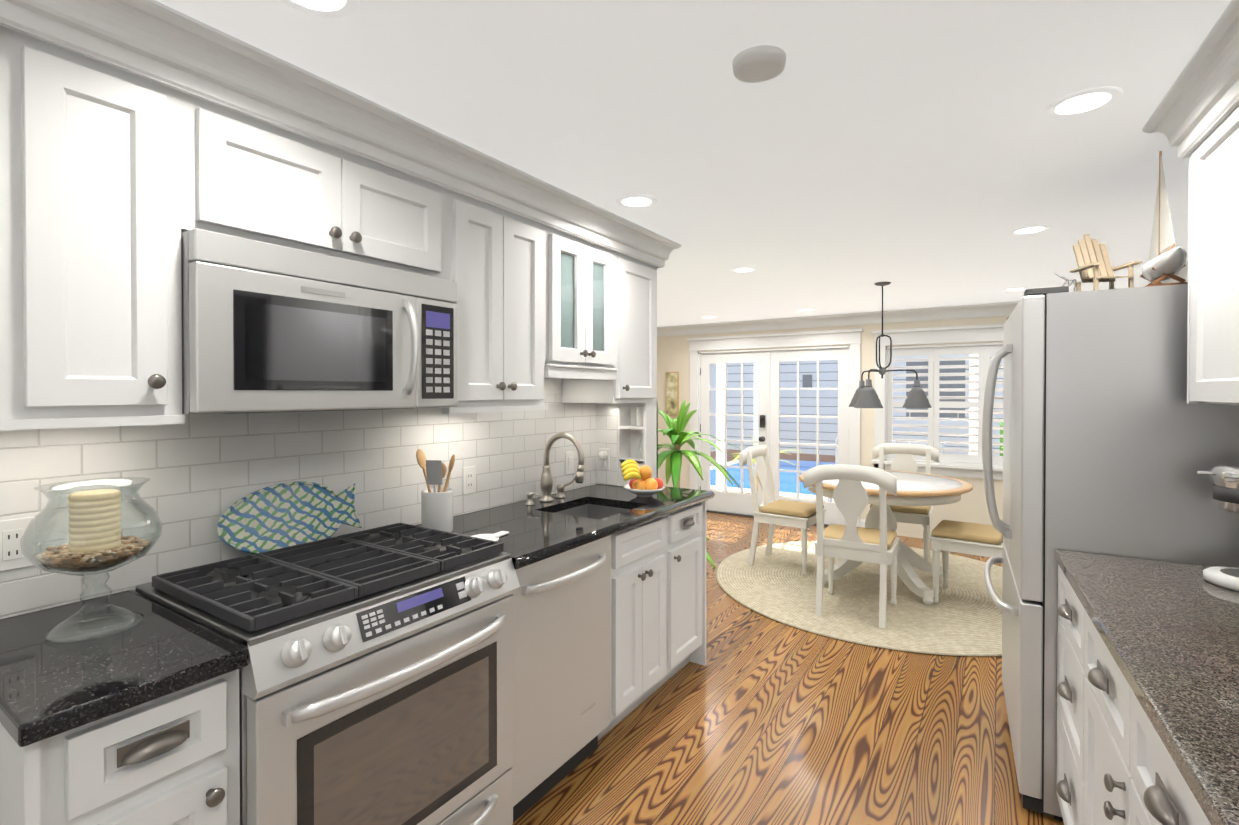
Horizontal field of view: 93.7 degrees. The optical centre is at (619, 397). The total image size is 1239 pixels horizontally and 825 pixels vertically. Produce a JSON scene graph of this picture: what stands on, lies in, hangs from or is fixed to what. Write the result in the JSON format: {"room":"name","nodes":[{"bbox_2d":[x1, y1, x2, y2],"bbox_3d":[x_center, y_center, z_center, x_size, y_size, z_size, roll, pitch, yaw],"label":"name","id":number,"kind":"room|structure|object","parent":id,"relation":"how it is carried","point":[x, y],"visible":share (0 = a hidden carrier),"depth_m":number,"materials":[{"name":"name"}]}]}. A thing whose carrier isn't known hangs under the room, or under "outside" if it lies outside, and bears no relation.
{"room":"kitchen","nodes":[
{"label":"kitchen","id":0,"kind":"room"},
{"bbox_2d":[132,378,561,592],"bbox_3d":[-1.330,0.290,1.530,0.100,2.240,4.620,0,1,33],"label":"wall","id":1,"kind":"structure","parent":0,"point":[553,385],"depth_m":2.95,"materials":[{"name":"white paint"}]},
{"bbox_2d":[0,0,195,427],"bbox_3d":[-1.220,-0.339,1.281,0.338,0.757,0.324,0,1,33],"label":"upper cabinet","id":2,"kind":"object","parent":1,"relation":"attached to","point":[138,138],"depth_m":1.19,"materials":[{"name":"white paint"}]},
{"bbox_2d":[0,393,616,618],"bbox_3d":[-0.694,0.241,2.274,0.148,0.515,2.558,0,1,33],"label":"tile backsplash","id":3,"kind":"structure","parent":1,"relation":"attached to","point":[203,472],"depth_m":1.77,"materials":[{"name":"white tile"}]},
{"bbox_2d":[0,517,33,571],"bbox_3d":[-1.391,0.336,1.331,0.007,0.116,0.072,0,1,33],"label":"outlet","id":4,"kind":"object","parent":3,"relation":"attached to","point":[12,556],"depth_m":1.33,"materials":[{"name":"white plastic"}]},
{"bbox_2d":[463,466,475,494],"bbox_3d":[-0.640,0.353,2.477,0.007,0.116,0.072,0,1,33],"label":"outlet","id":5,"kind":"object","parent":3,"relation":"attached to","point":[469,473],"depth_m":2.47,"materials":[{"name":"white plastic"}]},
{"bbox_2d":[565,451,573,474],"bbox_3d":[-0.261,0.343,3.054,0.010,0.116,0.072,0,1,33],"label":"outlet","id":6,"kind":"object","parent":3,"relation":"attached to","point":[569,456],"depth_m":3.05,"materials":[{"name":"white plastic"}]},
{"bbox_2d":[598,448,609,468],"bbox_3d":[-0.093,0.339,3.211,0.070,0.115,0.036,0,1,33],"label":"outlet","id":7,"kind":"object","parent":3,"relation":"attached to","point":[604,453],"depth_m":3.21,"materials":[{"name":"white plastic"}]},
{"bbox_2d":[196,76,455,280],"bbox_3d":[-0.924,-0.557,1.731,0.338,0.329,0.759,0,1,33],"label":"upper cabinet","id":8,"kind":"object","parent":1,"relation":"attached to","point":[264,173],"depth_m":1.58,"materials":[{"name":"white paint"}]},
{"bbox_2d":[181,228,456,413],"bbox_3d":[-0.878,-0.173,1.703,0.447,0.421,0.752,0,1,33],"label":"microwave","id":9,"kind":"object","parent":8,"relation":"attached to","point":[268,327],"visible":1,"depth_m":1.50,"materials":[{"name":"silver metal"}]},
{"bbox_2d":[441,180,559,411],"bbox_3d":[-0.566,-0.347,2.279,0.338,0.757,0.548,0,1,33],"label":"upper cabinet","id":10,"kind":"object","parent":1,"relation":"attached to","point":[508,253],"depth_m":2.18,"materials":[{"name":"white paint"}]},
{"bbox_2d":[560,240,663,407],"bbox_3d":[-0.047,-0.354,3.072,0.338,0.757,0.464,0,1,33],"label":"upper cabinet","id":11,"kind":"object","parent":1,"relation":"attached to","point":[608,292],"depth_m":2.84,"materials":[{"name":"white paint"}]},
{"bbox_2d":[156,0,1230,326],"bbox_3d":[0.089,-0.879,2.683,5.100,0.080,8.320,0,1,33],"label":"ceiling","id":12,"kind":"structure","parent":0,"point":[914,152],"depth_m":1.74,"materials":[{"name":"white paint"}]},
{"bbox_2d":[280,0,359,17],"bbox_3d":[-0.623,-0.825,1.177,0.175,0.004,0.175,0,1,27],"label":"recessed light","id":13,"kind":"object","parent":12,"relation":"attached to","point":[350,6],"depth_m":1.23,"materials":[{"name":"white"}]},
{"bbox_2d":[616,194,656,208],"bbox_3d":[0.074,-0.836,2.478,0.175,0.004,0.175,0,1,27],"label":"recessed light","id":14,"kind":"object","parent":12,"relation":"attached to","point":[642,200],"depth_m":2.47,"materials":[{"name":"white"}]},
{"bbox_2d":[731,267,757,272],"bbox_3d":[0.828,-0.847,3.849,0.175,0.004,0.175,0,0,-6],"label":"recessed light","id":15,"kind":"object","parent":12,"relation":"attached to","point":[740,269],"depth_m":3.84,"materials":[{"name":"white"}]},
{"bbox_2d":[732,45,785,82],"bbox_3d":[0.343,-0.814,1.429,0.129,0.030,0.129,0,1,27],"label":"detector","id":16,"kind":"object","parent":12,"relation":"attached to","point":[756,64],"depth_m":1.40,"materials":[{"name":"white plastic"}]},
{"bbox_2d":[798,308,815,310],"bbox_3d":[1.837,-0.862,5.698,0.175,0.004,0.175,0,1,27],"label":"recessed light","id":17,"kind":"object","parent":12,"relation":"attached to","point":[805,309],"depth_m":5.68,"materials":[{"name":"white"}]},
{"bbox_2d":[849,282,931,407],"bbox_3d":[1.961,-0.389,4.283,0.588,0.926,0.581,0,1,33],"label":"pendant light","id":18,"kind":"object","parent":12,"relation":"hanging from","point":[865,396],"visible":1,"depth_m":4.22,"materials":[{"name":"grey metal"}]},
{"bbox_2d":[1003,287,1028,290],"bbox_3d":[3.119,-0.853,4.571,0.175,0.004,0.175,0,1,27],"label":"recessed light","id":19,"kind":"object","parent":12,"relation":"attached to","point":[1015,288],"depth_m":4.54,"materials":[{"name":"white"}]},
{"bbox_2d":[1008,225,1050,234],"bbox_3d":[2.056,-0.839,2.913,0.175,0.004,0.175,0,0,-6],"label":"recessed light","id":20,"kind":"object","parent":12,"relation":"attached to","point":[1033,228],"depth_m":2.90,"materials":[{"name":"white"}]},
{"bbox_2d":[1044,86,1123,117],"bbox_3d":[1.304,-0.829,1.636,0.175,0.004,0.175,0,1,27],"label":"recessed light","id":21,"kind":"object","parent":12,"relation":"attached to","point":[1086,99],"depth_m":1.63,"materials":[{"name":"white"}]},
{"bbox_2d":[513,512,1063,824],"bbox_3d":[0.089,1.440,2.702,5.100,0.080,8.320,0,1,33],"label":"floor","id":22,"kind":"structure","parent":0,"point":[758,719],"depth_m":2.38,"materials":[{"name":"brown wood"}]},
{"bbox_2d":[0,672,239,824],"bbox_3d":[-1.105,0.975,1.216,0.613,0.874,0.316,0,1,33],"label":"base cabinet","id":23,"kind":"object","parent":22,"relation":"on","point":[176,760],"depth_m":1.04,"materials":[{"name":"white paint"}]},
{"bbox_2d":[0,590,247,751],"bbox_3d":[-1.097,0.520,1.202,0.638,0.036,0.326,0,1,33],"label":"countertop","id":24,"kind":"structure","parent":23,"relation":"on","point":[49,690],"depth_m":1.10,"materials":[{"name":"black stone"}]},
{"bbox_2d":[20,477,161,642],"bbox_3d":[-1.137,0.343,1.260,0.228,0.314,0.228,0,1,33],"label":"hurricane vase","id":25,"kind":"object","parent":24,"relation":"on","point":[97,541],"visible":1,"depth_m":1.23,"materials":[{"name":"clear glass"}]},
{"bbox_2d":[136,523,519,824],"bbox_3d":[-0.758,0.931,1.634,0.689,0.957,0.756,0,1,33],"label":"range","id":26,"kind":"object","parent":22,"relation":"on","point":[377,680],"visible":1,"depth_m":1.44,"materials":[{"name":"silver metal"}]},
{"bbox_2d":[217,481,361,553],"bbox_3d":[-1.024,0.375,1.828,0.015,0.222,0.433,-16,-8,32],"label":"platter","id":27,"kind":"object","parent":26,"relation":"on","point":[278,516],"visible":0.81,"depth_m":1.81,"materials":[{"name":"ceramic"}]},
{"bbox_2d":[512,535,610,822],"bbox_3d":[-0.411,0.968,2.201,0.668,0.872,0.561,0,1,33],"label":"dishwasher","id":28,"kind":"object","parent":22,"relation":"on","point":[562,661],"visible":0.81,"depth_m":2.02,"materials":[{"name":"silver metal"}]},
{"bbox_2d":[516,500,675,739],"bbox_3d":[-0.155,0.963,2.666,0.613,0.874,0.485,0,1,33],"label":"base cabinet","id":29,"kind":"object","parent":22,"relation":"on","point":[643,552],"depth_m":2.50,"materials":[{"name":"white paint"}]},
{"bbox_2d":[415,480,711,568],"bbox_3d":[-0.189,0.509,2.588,0.638,0.036,1.465,0,1,33],"label":"countertop","id":30,"kind":"structure","parent":29,"relation":"on","point":[537,533],"depth_m":2.33,"materials":[{"name":"black stone"}]},
{"bbox_2d":[416,449,454,531],"bbox_3d":[-0.676,0.341,2.138,0.132,0.303,0.118,0,1,33],"label":"utensil crock","id":31,"kind":"object","parent":30,"relation":"on","point":[437,507],"visible":0.85,"depth_m":2.09,"materials":[{"name":"white ceramic"}]},
{"bbox_2d":[472,531,508,541],"bbox_3d":[-0.451,0.487,2.029,0.104,0.014,0.182,0,1,23],"label":"spoon rest","id":32,"kind":"object","parent":30,"relation":"on","point":[494,536],"visible":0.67,"depth_m":2.03,"materials":[{"name":"white ceramic"}]},
{"bbox_2d":[526,432,584,504],"bbox_3d":[-0.265,0.325,2.701,0.254,0.327,0.278,0,1,33],"label":"faucet","id":33,"kind":"object","parent":30,"relation":"on","point":[546,481],"visible":0.98,"depth_m":2.72,"materials":[{"name":"silver metal"}]},
{"bbox_2d":[621,459,664,496],"bbox_3d":[0.109,0.393,2.853,0.208,0.187,0.259,0,1,33],"label":"fruit bowl","id":34,"kind":"object","parent":30,"relation":"on","point":[647,485],"visible":1,"depth_m":2.81,"materials":[{"name":"food"}]},
{"bbox_2d":[676,500,705,672],"bbox_3d":[0.088,0.960,3.037,0.613,0.874,0.401,0,1,33],"label":"base cabinet","id":35,"kind":"object","parent":22,"relation":"on","point":[690,522],"depth_m":2.91,"materials":[{"name":"white paint"}]},
{"bbox_2d":[658,400,741,568],"bbox_3d":[0.377,0.703,3.635,0.724,1.377,0.797,0,1,33],"label":"plant","id":36,"kind":"object","parent":22,"relation":"on","point":[676,435],"visible":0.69,"depth_m":3.59,"materials":[{"name":"green plant"}]},
{"bbox_2d":[716,541,1002,655],"bbox_3d":[1.951,1.381,4.339,2.430,0.012,2.430,0,1,33],"label":"rug","id":37,"kind":"object","parent":22,"relation":"on","point":[963,617],"visible":0.56,"depth_m":3.91,"materials":[{"name":"carpet"}]},
{"bbox_2d":[739,445,825,575],"bbox_3d":[1.356,0.888,4.788,0.552,0.965,0.530,0,1,36],"label":"chair","id":38,"kind":"object","parent":37,"relation":"on","point":[773,511],"visible":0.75,"depth_m":4.73,"materials":[{"name":"white paint"}]},
{"bbox_2d":[804,464,898,628],"bbox_3d":[1.532,0.896,3.765,0.530,0.965,0.552,0,1,31],"label":"chair","id":39,"kind":"object","parent":37,"relation":"on","point":[850,540],"visible":1,"depth_m":3.61,"materials":[{"name":"white paint"}]},
{"bbox_2d":[799,470,972,604],"bbox_3d":[1.951,0.990,4.336,1.176,0.765,1.176,0,1,33],"label":"dining table","id":40,"kind":"object","parent":37,"relation":"on","point":[918,489],"visible":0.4,"depth_m":4.08,"materials":[{"name":"white wood"}]},
{"bbox_2d":[868,443,938,561],"bbox_3d":[2.389,0.887,4.916,0.530,0.965,0.552,0,1,31],"label":"chair","id":41,"kind":"object","parent":37,"relation":"on","point":[904,460],"visible":0.42,"depth_m":5.00,"materials":[{"name":"white paint"}]},
{"bbox_2d":[929,520,1003,603],"bbox_3d":[2.431,0.895,3.908,0.552,0.965,0.530,0,1,37],"label":"chair","id":42,"kind":"object","parent":37,"relation":"on","point":[947,536],"visible":0.62,"depth_m":3.85,"materials":[{"name":"white paint"}]},
{"bbox_2d":[1056,560,1074,824],"bbox_3d":[1.634,0.972,1.517,0.737,0.874,0.465,0,1,30],"label":"base cabinet","id":43,"kind":"object","parent":22,"relation":"on","point":[1065,787],"depth_m":1.74,"materials":[{"name":"white paint"}]},
{"bbox_2d":[1075,596,1118,824],"bbox_3d":[1.401,0.976,1.117,0.737,0.874,0.462,0,1,30],"label":"base cabinet","id":44,"kind":"object","parent":22,"relation":"on","point":[1096,671],"depth_m":1.42,"materials":[{"name":"white paint"}]},
{"bbox_2d":[1055,550,1238,824],"bbox_3d":[1.060,0.525,0.536,0.744,0.036,2.732,0,1,30],"label":"countertop","id":45,"kind":"structure","parent":44,"relation":"on","point":[1173,632],"depth_m":1.15,"materials":[{"name":"grey stone"}]},
{"bbox_2d":[1196,463,1238,590],"bbox_3d":[1.673,0.336,1.516,0.184,0.324,0.238,0,1,-40],"label":"coffee maker","id":46,"kind":"object","parent":45,"relation":"on","point":[1225,477],"visible":1,"depth_m":1.53,"materials":[{"name":"white plastic"}]},
{"bbox_2d":[982,284,1238,820],"bbox_3d":[1.900,0.519,2.164,0.931,1.772,0.910,0,1,30],"label":"fridge","id":47,"kind":"object","parent":22,"relation":"on","point":[1114,441],"visible":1,"depth_m":1.87,"materials":[{"name":"silver metal"}]},
{"bbox_2d":[1054,272,1075,291],"bbox_3d":[1.589,-0.388,2.106,0.062,0.082,0.337,0,1,30],"label":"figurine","id":48,"kind":"object","parent":47,"relation":"on","point":[1066,282],"visible":0.23,"depth_m":1.96,"materials":[{"name":"white"}]},
{"bbox_2d":[1069,234,1142,290],"bbox_3d":[1.612,-0.456,1.946,0.140,0.223,0.170,0,0,10],"label":"chair","id":49,"kind":"object","parent":47,"relation":"on","point":[1095,268],"visible":0.92,"depth_m":1.97,"materials":[{"name":"beige wood"}]},
{"bbox_2d":[1139,151,1187,286],"bbox_3d":[1.746,-0.572,1.869,0.100,0.455,0.340,0,1,30],"label":"sailboat model","id":50,"kind":"object","parent":47,"relation":"on","point":[1158,266],"visible":0.92,"depth_m":1.83},
{"bbox_2d":[1160,259,1187,282],"bbox_3d":[3.468,-0.787,3.458,0.095,0.113,2.920,0,1,33],"label":"crown molding","id":51,"kind":"structure","parent":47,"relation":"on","point":[1183,273],"depth_m":3.84,"materials":[{"name":"white paint"}]},
{"bbox_2d":[1115,668,1210,824],"bbox_3d":[1.168,0.979,0.718,0.737,0.874,0.462,0,1,30],"label":"base cabinet","id":52,"kind":"object","parent":22,"relation":"on","point":[1150,789],"depth_m":1.02,"materials":[{"name":"white paint"}]},
{"bbox_2d":[657,316,1008,537],"bbox_3d":[2.347,0.252,6.138,4.900,2.240,0.120,0,1,33],"label":"wall","id":53,"kind":"structure","parent":0,"point":[673,353],"depth_m":5.95,"materials":[{"name":"beige paint"}]},
{"bbox_2d":[666,372,678,416],"bbox_3d":[0.650,-0.041,7.159,0.170,0.550,0.024,0,1,33],"label":"picture","id":54,"kind":"object","parent":53,"relation":"attached to","point":[672,394],"visible":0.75,"depth_m":7.14,"materials":[{"name":"beige wood"}]},
{"bbox_2d":[700,348,848,524],"bbox_3d":[1.681,0.414,6.530,1.712,1.874,0.113,0,1,33],"label":"french door","id":55,"kind":"structure","parent":53,"relation":"attached to","point":[768,414],"depth_m":6.53,"materials":[{"name":"white paint"}]},
{"bbox_2d":[657,301,1018,336],"bbox_3d":[2.287,-0.808,6.039,4.898,0.113,0.095,0,1,33],"label":"crown molding","id":56,"kind":"structure","parent":53,"relation":"attached to","point":[953,312],"depth_m":5.99,"materials":[{"name":"white paint"}]},
{"bbox_2d":[687,324,1003,526],"bbox_3d":[2.615,0.334,5.928,4.211,2.080,0.180,0,1,33],"label":"door frame","id":57,"kind":"structure","parent":53,"relation":"attached to","point":[958,334],"depth_m":5.97,"materials":[{"name":"white paint"}]},
{"bbox_2d":[860,519,865,527],"bbox_3d":[0.472,1.317,5.217,2.782,0.125,3.489,0,1,33],"label":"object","id":58,"kind":"structure","parent":53,"relation":"attached to","point":[862,522],"depth_m":5.96,"materials":[{"name":"white paint"}]},
{"bbox_2d":[887,345,1003,464],"bbox_3d":[3.410,0.066,5.433,1.650,1.105,0.092,0,1,33],"label":"blinds","id":59,"kind":"object","parent":53,"relation":"attached to","point":[934,359],"visible":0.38,"depth_m":5.59,"materials":[{"name":"white paint"}]},
{"bbox_2d":[710,354,1003,501],"bbox_3d":[5.357,-0.298,9.817,20.000,3.320,8.580,0,1,33],"label":"exterior view","id":60,"kind":"structure","parent":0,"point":[791,427],"depth_m":13.49,"materials":[{"name":"grey"}]},
{"bbox_2d":[1000,422,1002,455],"label":"garden plants","id":61,"kind":"object","parent":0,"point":[1001,440],"depth_m":7.47,"materials":[{"name":"green plant"}]},
{"bbox_2d":[1179,80,1238,404],"bbox_3d":[1.677,-0.349,1.296,0.448,0.738,0.622,0,1,30],"label":"upper cabinet","id":62,"kind":"object","parent":0,"relation":"attached to","point":[1212,151],"depth_m":1.52,"materials":[{"name":"white paint"}]},
{"label":"outside","id":63,"kind":"structure","parent":0,"visible":0},
{"bbox_2d":[710,449,834,501],"bbox_3d":[6.215,1.399,11.140,20.000,0.105,12.450,0,1,33],"label":"pool","id":64,"kind":"object","parent":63,"point":[787,485],"depth_m":10.76,"materials":[{"name":"blue liquid"}]},
{"bbox_2d":[727,443,739,464],"label":"garden plants","id":65,"kind":"object","parent":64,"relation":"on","point":[728,443],"depth_m":8.31,"materials":[{"name":"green plant"}]}
]}

